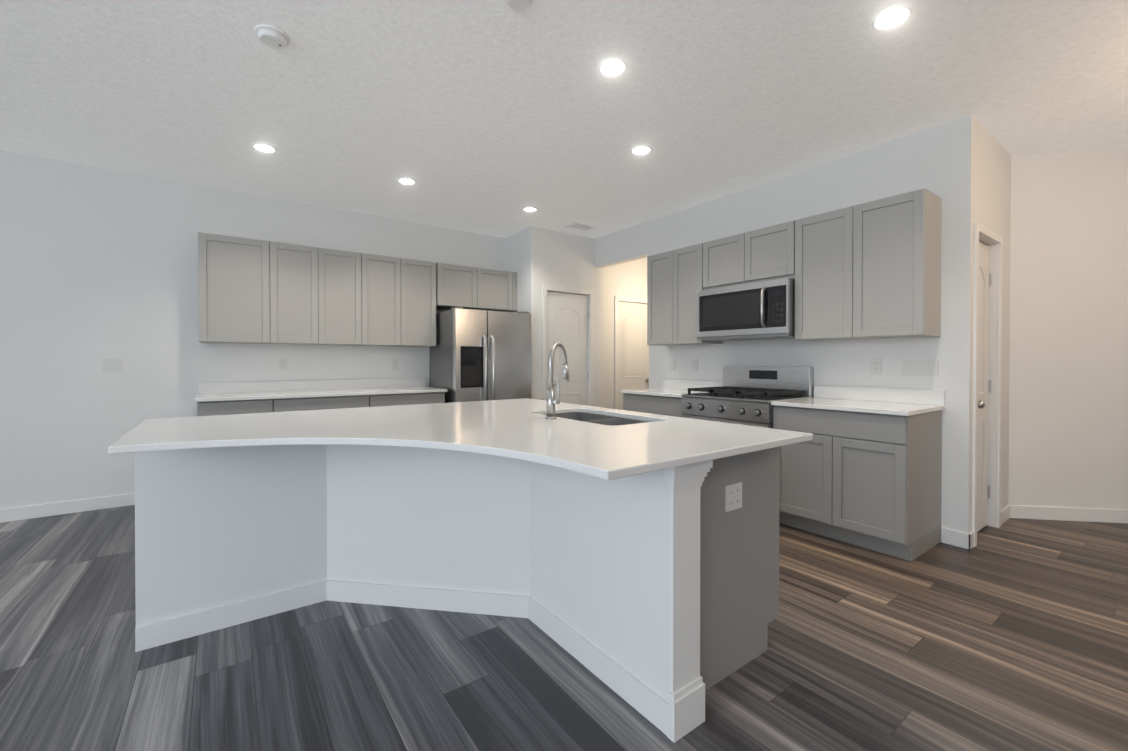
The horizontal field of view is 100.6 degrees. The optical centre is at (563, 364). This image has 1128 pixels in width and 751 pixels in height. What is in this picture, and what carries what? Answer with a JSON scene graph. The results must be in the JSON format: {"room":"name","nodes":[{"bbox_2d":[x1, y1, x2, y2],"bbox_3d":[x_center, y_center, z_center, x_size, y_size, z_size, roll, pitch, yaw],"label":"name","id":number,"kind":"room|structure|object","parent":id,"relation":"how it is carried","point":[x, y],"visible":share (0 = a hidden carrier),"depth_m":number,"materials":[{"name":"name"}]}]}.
{"room":"kitchen","nodes":[
{"label":"kitchen","id":0,"kind":"room"},
{"bbox_2d":[0,150,503,508],"bbox_3d":[-2.383,-0.219,4.893,11.720,2.780,0.120,0,1,-36],"label":"wall","id":1,"kind":"structure","parent":0,"point":[98,265],"depth_m":3.87,"materials":[{"name":"paint"}]},
{"bbox_2d":[0,493,134,522],"bbox_3d":[-5.169,1.137,2.798,4.738,0.100,0.013,0,1,-36],"label":"baseboard","id":2,"kind":"structure","parent":1,"relation":"attached to","point":[82,505],"depth_m":3.69,"materials":[{"name":"paint"}]},
{"bbox_2d":[102,359,121,372],"bbox_3d":[-3.712,0.009,3.849,0.118,0.115,0.010,0,1,-36],"label":"light switch","id":3,"kind":"object","parent":1,"relation":"attached to","point":[111,365],"visible":1,"depth_m":3.84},
{"bbox_2d":[198,232,277,343],"bbox_3d":[-2.930,-0.654,4.219,0.568,0.920,0.321,0,1,-36],"label":"upper cabinet","id":4,"kind":"object","parent":1,"relation":"attached to","point":[252,291],"depth_m":4.09,"materials":[{"name":"grey wood"}]},
{"bbox_2d":[279,359,287,370],"bbox_3d":[-2.734,0.003,4.560,0.072,0.115,0.007,0,1,-36],"label":"electrical outlet","id":5,"kind":"object","parent":1,"relation":"attached to","point":[283,364],"visible":1,"depth_m":4.56,"materials":[{"name":"white plastic"}]},
{"bbox_2d":[278,242,325,344],"bbox_3d":[-2.589,-0.656,4.466,0.506,0.920,0.321,0,1,-36],"label":"upper cabinet","id":6,"kind":"object","parent":1,"relation":"attached to","point":[301,269],"depth_m":4.38,"materials":[{"name":"grey wood"}]},
{"bbox_2d":[326,248,369,345],"bbox_3d":[-2.273,-0.658,4.695,0.506,0.920,0.321,0,1,-36],"label":"upper cabinet","id":7,"kind":"object","parent":1,"relation":"attached to","point":[347,272],"depth_m":4.61,"materials":[{"name":"grey wood"}]},
{"bbox_2d":[370,254,409,346],"bbox_3d":[-1.960,-0.659,4.923,0.501,0.920,0.321,0,1,-36],"label":"upper cabinet","id":8,"kind":"object","parent":1,"relation":"attached to","point":[389,276],"depth_m":4.85,"materials":[{"name":"grey wood"}]},
{"bbox_2d":[392,359,398,369],"bbox_3d":[-1.868,-0.001,5.189,0.072,0.115,0.007,0,1,-36],"label":"electrical outlet","id":9,"kind":"object","parent":1,"relation":"attached to","point":[395,364],"visible":1,"depth_m":5.19,"materials":[{"name":"white plastic"}]},
{"bbox_2d":[410,259,445,346],"bbox_3d":[-1.642,-0.661,5.154,0.516,0.920,0.321,0,1,-36],"label":"upper cabinet","id":10,"kind":"object","parent":1,"relation":"attached to","point":[427,279],"depth_m":5.07,"materials":[{"name":"grey wood"}]},
{"bbox_2d":[446,264,481,309],"bbox_3d":[-1.267,-0.888,5.424,0.528,0.470,0.321,0,1,-36],"label":"upper cabinet","id":11,"kind":"object","parent":1,"relation":"attached to","point":[457,276],"depth_m":5.29,"materials":[{"name":"grey wood"}]},
{"bbox_2d":[470,267,516,311],"bbox_3d":[-0.907,-0.890,5.685,0.591,0.470,0.322,0,1,-36],"label":"upper cabinet","id":12,"kind":"object","parent":1,"relation":"attached to","point":[490,290],"depth_m":5.55,"materials":[{"name":"grey wood"}]},
{"bbox_2d":[504,226,601,406],"bbox_3d":[-0.134,-0.228,6.050,1.080,2.780,0.650,0,1,-36],"label":"wall","id":13,"kind":"structure","parent":0,"point":[536,258],"depth_m":5.69,"materials":[{"name":"paint"}]},
{"bbox_2d":[547,291,588,405],"bbox_3d":[0.058,0.138,5.795,0.656,2.036,0.112,0,1,-36],"label":"door","id":14,"kind":"structure","parent":13,"relation":"in","point":[567,320],"depth_m":5.83,"materials":[{"name":"paint"}]},
{"bbox_2d":[542,285,593,405],"bbox_3d":[0.033,0.109,5.823,0.780,2.110,0.117,0,1,-36],"label":"door frame","id":15,"kind":"structure","parent":13,"relation":"attached to","point":[544,287],"depth_m":5.75,"materials":[{"name":"paint"}]},
{"bbox_2d":[0,505,1127,750],"bbox_3d":[0.930,1.229,1.192,12.720,0.060,11.020,0,1,-36],"label":"floor","id":16,"kind":"structure","parent":0,"point":[1010,635],"depth_m":1.84,"materials":[{"name":"grey laminate"}]},
{"bbox_2d":[195,378,447,415],"bbox_3d":[-2.239,0.667,4.530,2.070,1.014,0.645,0,1,-36],"label":"base cabinets","id":17,"kind":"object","parent":16,"relation":"on","point":[220,398],"depth_m":4.36,"materials":[{"name":"white stone"}]},
{"bbox_2d":[134,445,779,742],"bbox_3d":[-0.539,0.749,2.131,2.231,0.886,2.130,0,1,-36],"label":"kitchen island","id":18,"kind":"object","parent":16,"relation":"on","point":[652,598],"visible":0.67,"depth_m":2.05,"materials":[{"name":"paint"}]},
{"bbox_2d":[108,398,812,480],"bbox_3d":[-0.551,0.291,2.130,2.255,0.027,2.210,0,1,-36],"label":"island countertop","id":19,"kind":"structure","parent":18,"relation":"on","point":[523,429],"depth_m":1.87,"materials":[{"name":"white stone"}]},
{"bbox_2d":[545,342,646,425],"bbox_3d":[0.123,0.195,2.501,0.502,0.624,0.764,0,1,-36],"label":"sink","id":20,"kind":"object","parent":19,"relation":"in","point":[552,402],"visible":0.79,"depth_m":2.55,"materials":[{"name":"metal"}]},
{"bbox_2d":[725,482,741,511],"bbox_3d":[0.655,0.509,1.803,0.098,0.098,0.007,0,1,-36],"label":"outlet","id":21,"kind":"object","parent":18,"relation":"attached to","point":[733,496],"visible":1,"depth_m":1.80,"materials":[{"name":"white plastic"}]},
{"bbox_2d":[429,307,530,402],"bbox_3d":[-0.939,0.285,5.324,0.910,1.765,0.822,0,1,-36],"label":"fridge","id":22,"kind":"object","parent":16,"relation":"on","point":[479,355],"visible":0.58,"depth_m":5.01,"materials":[{"name":"metal"}]},
{"bbox_2d":[620,379,722,416],"bbox_3d":[1.057,0.666,4.581,0.645,1.014,0.787,0,1,-36],"label":"base cabinet","id":23,"kind":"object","parent":16,"relation":"on","point":[665,399],"depth_m":4.50,"materials":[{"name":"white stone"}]},
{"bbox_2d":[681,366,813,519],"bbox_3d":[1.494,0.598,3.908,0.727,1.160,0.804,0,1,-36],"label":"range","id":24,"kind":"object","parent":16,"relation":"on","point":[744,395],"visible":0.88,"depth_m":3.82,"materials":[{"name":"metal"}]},
{"bbox_2d":[771,385,944,561],"bbox_3d":[2.016,0.676,3.260,0.645,1.014,0.847,0,1,-36],"label":"base cabinet","id":25,"kind":"object","parent":16,"relation":"on","point":[863,468],"depth_m":3.02,"materials":[{"name":"grey wood"}]},
{"bbox_2d":[0,0,1127,238],"bbox_3d":[0.930,-1.631,1.170,12.720,0.100,11.020,0,1,-36],"label":"ceiling","id":26,"kind":"structure","parent":0,"point":[488,116],"depth_m":2.75,"materials":[{"name":"paint"}]},
{"bbox_2d":[252,142,276,152],"bbox_3d":[-2.204,-1.594,3.443,0.158,0.018,0.158,0,1,-36],"label":"recessed light","id":27,"kind":"object","parent":26,"relation":"in","point":[263,147],"visible":0.98,"depth_m":3.44,"materials":[{"name":"paint"}]},
{"bbox_2d":[254,24,290,49],"bbox_3d":[-1.404,-1.569,2.257,0.150,0.040,0.150,0,1,-36],"label":"smoke detector","id":28,"kind":"object","parent":26,"relation":"attached to","point":[272,36],"visible":1,"depth_m":2.23,"materials":[{"name":"white plastic"}]},
{"bbox_2d":[397,177,415,184],"bbox_3d":[-1.371,-1.599,4.084,0.158,0.018,0.158,0,1,-36],"label":"recessed light","id":29,"kind":"object","parent":26,"relation":"in","point":[406,181],"visible":0.98,"depth_m":4.08,"materials":[{"name":"paint"}]},
{"bbox_2d":[505,0,532,11],"bbox_3d":[-0.195,-1.572,2.022,0.130,0.030,0.130,0,1,-36],"label":"smoke detector","id":30,"kind":"object","parent":26,"relation":"attached to","point":[519,5],"visible":1,"depth_m":2.03,"materials":[{"name":"white plastic"}]},
{"bbox_2d":[523,206,537,211],"bbox_3d":[-0.350,-1.605,4.838,0.158,0.018,0.158,0,1,-36],"label":"recessed light","id":31,"kind":"object","parent":26,"relation":"in","point":[530,209],"visible":1,"depth_m":4.84,"materials":[{"name":"paint"}]},
{"bbox_2d":[565,222,594,230],"bbox_3d":[0.186,-1.607,5.462,0.320,0.012,0.180,0,1,-36],"label":"ceiling vent","id":32,"kind":"object","parent":26,"relation":"in","point":[579,226],"visible":1,"depth_m":5.43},
{"bbox_2d":[598,57,627,76],"bbox_3d":[0.260,-1.587,2.501,0.158,0.018,0.158,0,1,-36],"label":"recessed light","id":33,"kind":"object","parent":26,"relation":"in","point":[612,67],"visible":1,"depth_m":2.50,"materials":[{"name":"paint"}]},
{"bbox_2d":[630,145,651,154],"bbox_3d":[0.573,-1.595,3.482,0.158,0.018,0.158,0,1,-36],"label":"recessed light","id":34,"kind":"object","parent":26,"relation":"in","point":[641,150],"visible":1,"depth_m":3.47,"materials":[{"name":"paint"}]},
{"bbox_2d":[871,4,912,30],"bbox_3d":[1.499,-1.584,2.140,0.158,0.018,0.158,0,1,-36],"label":"recessed light","id":35,"kind":"object","parent":26,"relation":"in","point":[892,17],"visible":0.98,"depth_m":2.14,"materials":[{"name":"paint"}]},
{"bbox_2d":[602,257,646,408],"bbox_3d":[1.434,-0.236,7.108,2.700,2.780,0.120,0,1,-36],"label":"wall","id":36,"kind":"structure","parent":0,"point":[627,279],"depth_m":6.47,"materials":[{"name":"paint"}]},
{"bbox_2d":[614,296,646,408],"bbox_3d":[0.999,0.102,6.772,0.800,2.110,0.117,0,1,-36],"label":"door frame","id":37,"kind":"structure","parent":36,"relation":"attached to","point":[617,298],"depth_m":6.50,"materials":[{"name":"paint"}]},
{"bbox_2d":[618,301,648,409],"bbox_3d":[1.018,0.131,6.740,0.676,2.036,0.112,0,1,-36],"label":"door","id":38,"kind":"structure","parent":36,"relation":"in","point":[633,360],"depth_m":6.73,"materials":[{"name":"paint"}]},
{"bbox_2d":[595,115,982,532],"bbox_3d":[1.547,-0.217,4.552,0.120,2.780,3.750,0,1,-36],"label":"wall","id":39,"kind":"structure","parent":0,"point":[961,167],"depth_m":3.41,"materials":[{"name":"paint"}]},
{"bbox_2d":[670,359,675,369],"bbox_3d":[1.157,0.000,4.981,0.007,0.115,0.072,0,1,-36],"label":"electrical outlet","id":40,"kind":"object","parent":39,"relation":"attached to","point":[672,364],"visible":1,"depth_m":4.97,"materials":[{"name":"white plastic"}]},
{"bbox_2d":[692,359,697,369],"bbox_3d":[1.328,0.002,4.746,0.007,0.115,0.072,0,1,-36],"label":"electrical outlet","id":41,"kind":"object","parent":39,"relation":"attached to","point":[694,364],"visible":1,"depth_m":4.74,"materials":[{"name":"white plastic"}]},
{"bbox_2d":[647,189,941,345],"bbox_3d":[1.685,-0.652,3.981,0.321,0.920,2.370,0,1,-36],"label":"upper cabinet","id":42,"kind":"object","parent":39,"relation":"attached to","point":[870,270],"visible":0.98,"depth_m":3.37,"materials":[{"name":"grey wood"}]},
{"bbox_2d":[697,278,794,340],"bbox_3d":[1.592,-0.439,3.997,0.456,0.443,0.846,0,1,-36],"label":"microwave","id":43,"kind":"object","parent":42,"relation":"attached to","point":[764,310],"visible":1,"depth_m":3.82,"materials":[{"name":"metal"}]},
{"bbox_2d":[870,358,881,373],"bbox_3d":[2.285,0.012,3.427,0.007,0.115,0.072,0,1,-36],"label":"electrical outlet","id":44,"kind":"object","parent":39,"relation":"attached to","point":[876,366],"visible":1,"depth_m":3.42,"materials":[{"name":"white plastic"}]},
{"bbox_2d":[902,360,938,376],"bbox_3d":[2.442,0.027,3.209,0.010,0.108,0.205,0,1,-36],"label":"light switch","id":45,"kind":"object","parent":39,"relation":"attached to","point":[929,368],"visible":1,"depth_m":3.20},
{"bbox_2d":[979,127,1010,526],"bbox_3d":[3.032,-0.208,3.374,0.900,2.780,0.100,0,1,-36],"label":"wall","id":46,"kind":"structure","parent":0,"point":[996,217],"depth_m":3.42,"materials":[{"name":"paint"}]},
{"bbox_2d":[977,241,991,531],"bbox_3d":[2.905,0.157,3.253,0.536,2.036,0.112,0,1,-36],"label":"door","id":47,"kind":"structure","parent":46,"relation":"in","point":[984,390],"depth_m":3.34,"materials":[{"name":"paint"}]},
{"bbox_2d":[972,222,1002,546],"bbox_3d":[2.891,0.130,3.264,0.650,2.105,0.117,0,1,-36],"label":"door frame","id":48,"kind":"structure","parent":46,"relation":"attached to","point":[982,230],"depth_m":3.05,"materials":[{"name":"paint"}]},
{"bbox_2d":[1008,149,1127,509],"bbox_3d":[5.013,-0.208,3.397,3.200,2.780,0.100,0,0,9],"label":"wall","id":49,"kind":"structure","parent":0,"point":[1068,402],"depth_m":3.54,"materials":[{"name":"paint"}]},
{"bbox_2d":[1001,505,1127,524],"bbox_3d":[4.886,1.133,3.266,2.561,0.100,2.271,0,1,-36],"label":"baseboard","id":50,"kind":"structure","parent":49,"relation":"attached to","point":[1010,511],"depth_m":3.53,"materials":[{"name":"paint"}]}
]}

